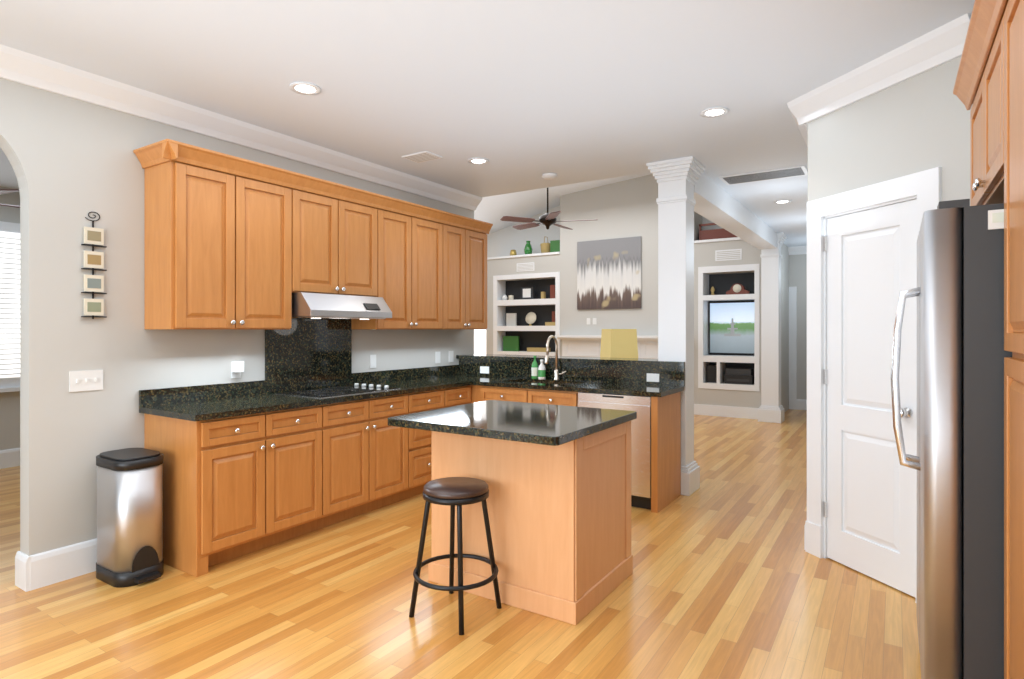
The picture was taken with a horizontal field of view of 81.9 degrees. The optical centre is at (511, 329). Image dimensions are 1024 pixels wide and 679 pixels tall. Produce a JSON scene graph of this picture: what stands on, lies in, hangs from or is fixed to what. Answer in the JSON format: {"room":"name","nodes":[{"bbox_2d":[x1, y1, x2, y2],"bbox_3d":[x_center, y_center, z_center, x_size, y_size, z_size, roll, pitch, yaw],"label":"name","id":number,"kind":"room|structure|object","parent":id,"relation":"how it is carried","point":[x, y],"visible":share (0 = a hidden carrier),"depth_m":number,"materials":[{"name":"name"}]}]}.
{"room":"kitchen","nodes":[
{"label":"kitchen","id":0,"kind":"room"},
{"bbox_2d":[0,186,19,449],"bbox_3d":[-5.647,-0.020,5.074,0.100,2.800,7.980,0,0,33],"label":"wall","id":1,"kind":"structure","parent":0,"point":[9,401],"depth_m":5.93,"materials":[{"name":"grey"}]},
{"bbox_2d":[0,221,19,392],"bbox_3d":[-5.171,-0.225,5.648,0.070,1.690,1.500,0,0,33],"label":"window","id":2,"kind":"structure","parent":1,"relation":"in","point":[9,306],"depth_m":5.89,"materials":[{"name":"white"}]},
{"bbox_2d":[0,78,473,555],"bbox_3d":[-2.642,-0.020,3.111,0.120,2.800,8.000,0,0,33],"label":"wall","id":3,"kind":"structure","parent":0,"point":[73,162],"depth_m":3.36,"materials":[{"name":"grey paint"}]},
{"bbox_2d":[69,370,102,391],"bbox_3d":[-2.409,0.290,3.345,0.014,0.115,0.165,0,0,33],"label":"light switch","id":4,"kind":"object","parent":3,"relation":"attached to","point":[87,380],"depth_m":3.34,"materials":[{"name":"white plastic"}]},
{"bbox_2d":[81,212,106,318],"bbox_3d":[-2.385,-0.367,3.368,0.029,0.614,0.120,0,0,33],"label":"picture frame","id":5,"kind":"object","parent":3,"relation":"attached to","point":[93,259],"visible":0.98,"depth_m":3.37,"materials":[{"name":"black metal"}]},
{"bbox_2d":[141,139,304,330],"bbox_3d":[-1.868,-0.540,3.880,0.331,1.080,0.873,0,0,33],"label":"upper cabinet","id":6,"kind":"object","parent":3,"relation":"attached to","point":[218,227],"depth_m":3.64,"materials":[{"name":"brown wood"}]},
{"bbox_2d":[231,361,243,377],"bbox_3d":[-1.900,0.279,4.095,0.050,0.118,0.070,0,0,33],"label":"outlet","id":7,"kind":"object","parent":3,"relation":"attached to","point":[237,367],"depth_m":4.08,"materials":[{"name":"white plastic"}]},
{"bbox_2d":[0,44,481,591],"bbox_3d":[-2.544,-0.020,3.047,0.115,2.800,8.000,0,0,33],"label":"molding","id":8,"kind":"structure","parent":3,"relation":"attached to","point":[66,562],"depth_m":3.59,"materials":[{"name":"white wood"}]},
{"bbox_2d":[139,365,456,406],"bbox_3d":[-1.408,0.419,4.873,0.020,0.102,3.100,0,0,33],"label":"backsplash","id":9,"kind":"structure","parent":3,"relation":"attached to","point":[150,398],"depth_m":4.35,"materials":[{"name":"black stone"}]},
{"bbox_2d":[293,172,396,318],"bbox_3d":[-1.373,-0.585,4.487,0.501,0.990,0.810,0,0,33],"label":"upper cabinet","id":10,"kind":"object","parent":3,"relation":"attached to","point":[307,273],"depth_m":4.44,"materials":[{"name":"brown wood"}]},
{"bbox_2d":[266,292,392,319],"bbox_3d":[-1.370,-0.168,4.491,0.500,0.180,0.776,0,0,33],"label":"hood","id":11,"kind":"object","parent":10,"relation":"attached to","point":[305,305],"depth_m":4.31,"materials":[{"name":"silver metal"}]},
{"bbox_2d":[370,355,375,367],"bbox_3d":[-1.220,0.281,5.184,0.006,0.115,0.070,0,0,33],"label":"outlet","id":12,"kind":"object","parent":3,"relation":"attached to","point":[372,357],"depth_m":5.18,"materials":[{"name":"white plastic"}]},
{"bbox_2d":[341,199,448,330],"bbox_3d":[-1.000,-0.540,5.216,0.331,1.080,0.946,0,0,33],"label":"upper cabinet","id":13,"kind":"object","parent":3,"relation":"attached to","point":[422,232],"depth_m":5.20,"materials":[{"name":"brown wood"}]},
{"bbox_2d":[435,352,439,362],"bbox_3d":[-0.742,0.281,5.920,0.006,0.115,0.070,0,0,33],"label":"outlet","id":14,"kind":"object","parent":3,"relation":"attached to","point":[437,354],"depth_m":5.91,"materials":[{"name":"white plastic"}]},
{"bbox_2d":[449,351,453,361],"bbox_3d":[-0.628,0.281,6.096,0.006,0.115,0.070,0,0,33],"label":"outlet","id":15,"kind":"object","parent":3,"relation":"attached to","point":[451,353],"depth_m":6.10,"materials":[{"name":"white plastic"}]},
{"bbox_2d":[449,213,488,328],"bbox_3d":[-0.598,-0.540,5.836,0.331,1.080,0.783,0,0,33],"label":"upper cabinet","id":16,"kind":"object","parent":3,"relation":"attached to","point":[467,237],"depth_m":5.78,"materials":[{"name":"brown wood"}]},
{"bbox_2d":[457,359,684,386],"bbox_3d":[0.440,0.386,5.534,2.360,0.167,0.022,0,0,33],"label":"backsplash","id":17,"kind":"structure","parent":3,"relation":"attached to","point":[519,368],"depth_m":5.41,"materials":[{"name":"black stone"}]},
{"bbox_2d":[480,366,488,373],"bbox_3d":[-0.277,0.410,5.982,0.110,0.070,0.006,0,0,33],"label":"outlet","id":18,"kind":"object","parent":17,"relation":"attached to","point":[483,369],"depth_m":5.98,"materials":[{"name":"white plastic"}]},
{"bbox_2d":[647,373,658,381],"bbox_3d":[1.199,0.410,5.024,0.110,0.070,0.006,0,0,33],"label":"outlet","id":19,"kind":"object","parent":17,"relation":"attached to","point":[651,377],"depth_m":5.02,"materials":[{"name":"white plastic"}]},
{"bbox_2d":[0,409,920,678],"bbox_3d":[-0.987,1.430,5.732,10.200,0.100,14.400,0,0,33],"label":"floor","id":20,"kind":"structure","parent":0,"point":[729,577],"depth_m":2.89,"materials":[{"name":"beige wood"}]},
{"bbox_2d":[96,448,163,587],"bbox_3d":[-2.132,1.038,3.313,0.404,0.684,0.253,0,0,33],"label":"trash can","id":21,"kind":"object","parent":20,"relation":"on","point":[129,517],"visible":1,"depth_m":3.21,"materials":[{"name":"silver metal"}]},
{"bbox_2d":[144,403,332,576],"bbox_3d":[-1.745,0.943,3.822,0.601,0.874,0.910,0,0,33],"label":"base cabinet","id":22,"kind":"object","parent":20,"relation":"on","point":[241,485],"depth_m":3.52,"materials":[{"name":"brown wood"}]},
{"bbox_2d":[139,375,504,422],"bbox_3d":[-1.154,0.488,4.708,0.626,0.035,3.100,0,0,33],"label":"countertop","id":23,"kind":"structure","parent":22,"relation":"on","point":[204,409],"depth_m":4.02,"materials":[{"name":"black stone"}]},
{"bbox_2d":[274,383,400,398],"bbox_3d":[-1.300,0.455,4.475,0.495,0.029,0.780,0,0,33],"label":"cooktop","id":24,"kind":"object","parent":23,"relation":"in","point":[356,389],"depth_m":4.40,"materials":[{"name":"black glass"}]},
{"bbox_2d":[333,395,412,523],"bbox_3d":[-1.317,0.943,4.480,0.601,0.874,0.900,0,0,33],"label":"base cabinet","id":25,"kind":"object","parent":20,"relation":"on","point":[373,459],"depth_m":4.36,"materials":[{"name":"brown wood"}]},
{"bbox_2d":[413,387,452,495],"bbox_3d":[-0.950,0.943,5.046,0.601,0.874,0.570,0,0,33],"label":"base cabinet","id":26,"kind":"object","parent":20,"relation":"on","point":[424,400],"depth_m":4.87,"materials":[{"name":"brown wood"}]},
{"bbox_2d":[409,477,501,634],"bbox_3d":[-0.273,1.068,2.884,0.416,0.627,0.416,0,0,33],"label":"stool","id":27,"kind":"object","parent":20,"relation":"on","point":[452,492],"visible":1,"depth_m":2.83,"materials":[{"name":"black metal"}]},
{"bbox_2d":[453,387,468,405],"bbox_3d":[-0.726,0.943,5.390,0.601,0.874,0.370,0,0,33],"label":"base cabinet","id":28,"kind":"object","parent":20,"relation":"on","point":[460,394],"depth_m":5.26,"materials":[{"name":"brown wood"}]},
{"bbox_2d":[388,400,636,624],"bbox_3d":[0.026,0.922,3.230,1.025,0.915,0.965,0,0,33],"label":"kitchen island","id":29,"kind":"object","parent":20,"relation":"on","point":[556,479],"visible":0.98,"depth_m":2.97,"materials":[{"name":"brown wood"}]},
{"bbox_2d":[469,379,576,406],"bbox_3d":[0.209,0.943,5.318,1.097,0.874,0.637,0,0,33],"label":"base cabinet","id":30,"kind":"object","parent":20,"relation":"on","point":[478,392],"depth_m":5.10,"materials":[{"name":"brown wood"}]},
{"bbox_2d":[600,329,637,357],"bbox_3d":[0.963,0.688,5.936,1.150,1.385,0.425,0,0,33],"label":"chair","id":31,"kind":"object","parent":20,"relation":"on","point":[618,343],"visible":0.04,"depth_m":5.75,"materials":[{"name":"yellow"}]},
{"bbox_2d":[577,391,680,512],"bbox_3d":[0.941,0.943,4.876,0.735,0.874,0.580,0,0,33],"label":"dishwasher","id":32,"kind":"object","parent":20,"relation":"on","point":[656,430],"depth_m":4.54,"materials":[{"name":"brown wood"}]},
{"bbox_2d":[473,375,683,398],"bbox_3d":[0.531,0.488,5.119,1.754,0.035,0.575,0,0,33],"label":"countertop","id":33,"kind":"structure","parent":32,"relation":"on","point":[654,390],"depth_m":4.95,"materials":[{"name":"black stone"}]},
{"bbox_2d":[646,156,704,495],"bbox_3d":[1.420,-0.021,5.106,0.395,2.801,0.395,0,0,33],"label":"column","id":34,"kind":"structure","parent":20,"relation":"on","point":[677,178],"depth_m":5.00,"materials":[{"name":"white paint"}]},
{"bbox_2d":[758,232,787,422],"bbox_3d":[3.906,-0.021,8.898,0.395,2.801,0.395,0,0,33],"label":"column","id":35,"kind":"structure","parent":20,"relation":"on","point":[771,409],"depth_m":8.80,"materials":[{"name":"white paint"}]},
{"bbox_2d":[891,199,1011,678],"bbox_3d":[1.922,0.474,2.120,0.946,1.788,0.900,0,0,33],"label":"fridge","id":36,"kind":"object","parent":20,"relation":"on","point":[957,462],"visible":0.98,"depth_m":1.92,"materials":[{"name":"grey metal"}]},
{"bbox_2d":[953,0,1023,678],"bbox_3d":[1.846,0.150,1.774,0.727,2.460,1.667,0,0,33],"label":"cabinet","id":37,"kind":"object","parent":20,"relation":"on","point":[989,84],"visible":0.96,"depth_m":1.77,"materials":[{"name":"brown wood"}]},
{"bbox_2d":[0,0,974,246],"bbox_3d":[-0.316,-1.480,5.297,8.600,0.120,14.400,0,0,33],"label":"ceiling","id":38,"kind":"structure","parent":0,"point":[522,95],"depth_m":3.23,"materials":[{"name":"white paint"}]},
{"bbox_2d":[0,189,19,207],"bbox_3d":[-4.018,-1.050,4.318,1.344,0.740,1.352,0,0,33],"label":"crown molding","id":39,"kind":"structure","parent":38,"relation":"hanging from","point":[3,191],"depth_m":4.11,"materials":[{"name":"white wood"}]},
{"bbox_2d":[289,82,320,94],"bbox_3d":[-1.215,-1.416,3.472,0.178,0.007,0.178,0,0,6],"label":"recessed light","id":40,"kind":"object","parent":38,"relation":"in","point":[304,88],"depth_m":3.47,"materials":[{"name":"white glass"}]},
{"bbox_2d":[401,151,442,162],"bbox_3d":[-0.736,-1.414,4.831,0.286,0.011,0.217,0,0,33],"label":"ceiling vent","id":41,"kind":"object","parent":38,"relation":"in","point":[424,156],"depth_m":4.84,"materials":[{"name":"white metal"}]},
{"bbox_2d":[468,158,488,163],"bbox_3d":[-0.282,-1.416,4.964,0.178,0.007,0.178,0,0,6],"label":"recessed light","id":42,"kind":"object","parent":38,"relation":"in","point":[473,160],"depth_m":4.97,"materials":[{"name":"white glass"}]},
{"bbox_2d":[542,173,556,179],"bbox_3d":[0.342,-1.404,5.430,0.140,0.032,0.138,0,0,33],"label":"smoke detector","id":43,"kind":"object","parent":38,"relation":"in","point":[548,176],"depth_m":5.39,"materials":[{"name":"white plastic"}]},
{"bbox_2d":[700,107,728,117],"bbox_3d":[1.321,-1.416,3.852,0.178,0.007,0.178,0,0,24],"label":"recessed light","id":44,"kind":"object","parent":38,"relation":"in","point":[712,112],"depth_m":3.85,"materials":[{"name":"white glass"}]},
{"bbox_2d":[694,173,776,249],"bbox_3d":[2.656,-1.310,7.009,0.250,0.220,4.290,0,0,33],"label":"beam","id":45,"kind":"structure","parent":38,"relation":"attached to","point":[719,206],"depth_m":6.45,"materials":[{"name":"white paint"}]},
{"bbox_2d":[718,165,807,184],"bbox_3d":[2.303,-1.414,5.413,0.723,0.011,0.379,0,0,33],"label":"ceiling vent","id":46,"kind":"object","parent":38,"relation":"in","point":[764,175],"depth_m":5.40,"materials":[{"name":"white metal"}]},
{"bbox_2d":[774,200,790,203],"bbox_3d":[3.003,-1.416,6.552,0.178,0.007,0.178,0,0,24],"label":"recessed light","id":47,"kind":"object","parent":38,"relation":"in","point":[779,201],"depth_m":6.54,"materials":[{"name":"white glass"}]},
{"bbox_2d":[474,205,559,353],"bbox_3d":[1.133,-0.820,11.490,7.685,4.400,0.234,0,0,33],"label":"wall","id":48,"kind":"structure","parent":0,"point":[504,241],"depth_m":12.03,"materials":[{"name":"grey paint"}]},
{"bbox_2d":[474,172,651,234],"bbox_3d":[-0.288,-2.280,9.440,7.335,1.480,5.220,0,0,33],"label":"ceiling","id":49,"kind":"structure","parent":0,"point":[494,210],"depth_m":10.86,"materials":[{"name":"white paint"}]},
{"bbox_2d":[500,187,597,229],"bbox_3d":[0.524,-1.990,8.382,1.364,1.161,1.312,0,0,33],"label":"ceiling fan","id":50,"kind":"object","parent":49,"relation":"hanging from","point":[547,219],"visible":0.85,"depth_m":8.26,"materials":[{"name":"brown wood"}]},
{"bbox_2d":[478,174,760,418],"bbox_3d":[1.740,-0.770,10.555,5.280,4.300,0.740,0,0,33],"label":"wall","id":51,"kind":"structure","parent":0,"point":[629,208],"depth_m":10.26,"materials":[{"name":"grey paint"}]},
{"bbox_2d":[502,295,513,299],"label":"decor","id":52,"kind":"object","parent":51,"relation":"on","point":[511,297],"depth_m":11.68,"materials":[{"name":"white ceramic"}]},
{"bbox_2d":[503,336,518,350],"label":"decor","id":53,"kind":"object","parent":51,"relation":"on","point":[510,343],"depth_m":11.66,"materials":[{"name":"green"}]},
{"bbox_2d":[506,313,516,325],"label":"decor","id":54,"kind":"object","parent":51,"relation":"on","point":[511,318],"depth_m":11.66,"materials":[{"name":"white"}]},
{"bbox_2d":[521,287,534,298],"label":"decor","id":55,"kind":"object","parent":51,"relation":"on","point":[526,292],"depth_m":11.42,"materials":[{"name":"white"}]},
{"bbox_2d":[524,241,532,253],"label":"decor","id":56,"kind":"object","parent":51,"relation":"on","point":[528,249],"depth_m":11.51,"materials":[{"name":"green glass"}]},
{"bbox_2d":[525,312,535,325],"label":"decor","id":57,"kind":"object","parent":51,"relation":"on","point":[530,318],"depth_m":11.44,"materials":[{"name":"beige ceramic"}]},
{"bbox_2d":[527,347,550,351],"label":"decor","id":58,"kind":"object","parent":51,"relation":"on","point":[530,349],"depth_m":11.31,"materials":[{"name":"yellow"}]},
{"bbox_2d":[541,285,554,298],"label":"decor","id":59,"kind":"object","parent":51,"relation":"on","point":[552,287],"depth_m":11.15,"materials":[{"name":"red"}]},
{"bbox_2d":[540,237,559,252],"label":"decor","id":60,"kind":"object","parent":51,"relation":"on","point":[554,246],"depth_m":11.18,"materials":[{"name":"green"}]},
{"bbox_2d":[545,311,554,325],"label":"decor","id":61,"kind":"object","parent":51,"relation":"on","point":[552,323],"depth_m":11.14,"materials":[{"name":"red"}]},
{"bbox_2d":[577,236,640,309],"bbox_3d":[1.698,-0.975,10.409,1.210,1.230,0.028,0,0,33],"label":"painting","id":62,"kind":"object","parent":51,"relation":"attached to","point":[608,273],"visible":0.93,"depth_m":10.38},
{"bbox_2d":[707,365,716,382],"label":"decor","id":63,"kind":"object","parent":51,"relation":"on","point":[711,369],"depth_m":9.55,"materials":[{"name":"black"}]},
{"bbox_2d":[699,223,736,239],"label":"decor","id":64,"kind":"object","parent":51,"relation":"on","point":[714,233],"depth_m":9.56,"materials":[{"name":"red"}]},
{"bbox_2d":[709,301,753,353],"bbox_3d":[3.576,-0.025,9.568,0.735,0.840,0.056,0,0,33],"label":"tv","id":65,"kind":"object","parent":51,"relation":"attached to","point":[731,327],"visible":0.92,"depth_m":9.55,"materials":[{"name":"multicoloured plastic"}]},
{"bbox_2d":[726,284,749,294],"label":"decor","id":66,"kind":"object","parent":51,"relation":"on","point":[736,288],"depth_m":9.33,"materials":[{"name":"red wood"}]},
{"bbox_2d":[724,368,753,384],"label":"decor","id":67,"kind":"object","parent":51,"relation":"on","point":[731,375],"depth_m":9.30,"materials":[{"name":"black"}]},
{"bbox_2d":[702,216,787,411],"bbox_3d":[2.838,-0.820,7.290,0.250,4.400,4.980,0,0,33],"label":"wall","id":68,"kind":"structure","parent":0,"point":[784,249],"depth_m":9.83,"materials":[{"name":"grey paint"}]},
{"bbox_2d":[788,251,791,408],"bbox_3d":[4.551,-0.820,9.928,0.120,4.400,0.830,0,0,33],"label":"wall","id":69,"kind":"structure","parent":0,"point":[789,256],"depth_m":10.20,"materials":[{"name":"grey paint"}]},
{"bbox_2d":[789,254,803,409],"bbox_3d":[4.981,-0.020,10.221,1.820,2.800,0.170,0,0,33],"label":"wall","id":70,"kind":"structure","parent":0,"point":[796,292],"depth_m":10.18,"materials":[{"name":"grey paint"}]},
{"bbox_2d":[804,254,806,399],"bbox_3d":[3.900,-0.020,6.750,0.110,2.800,7.370,0,0,33],"label":"wall","id":71,"kind":"structure","parent":0,"point":[805,255],"depth_m":10.11,"materials":[{"name":"grey paint"}]},
{"bbox_2d":[788,109,807,549],"bbox_3d":[3.738,-0.020,6.706,0.115,2.800,7.120,0,0,33],"label":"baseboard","id":72,"kind":"structure","parent":71,"relation":"attached to","point":[796,250],"depth_m":10.08,"materials":[{"name":"white"}]},
{"bbox_2d":[787,13,972,602],"bbox_3d":[1.986,-0.020,3.209,0.215,2.800,1.100,0,0,-17],"label":"wall","id":73,"kind":"structure","parent":0,"point":[888,149],"depth_m":3.26,"materials":[{"name":"grey paint"}]}
]}

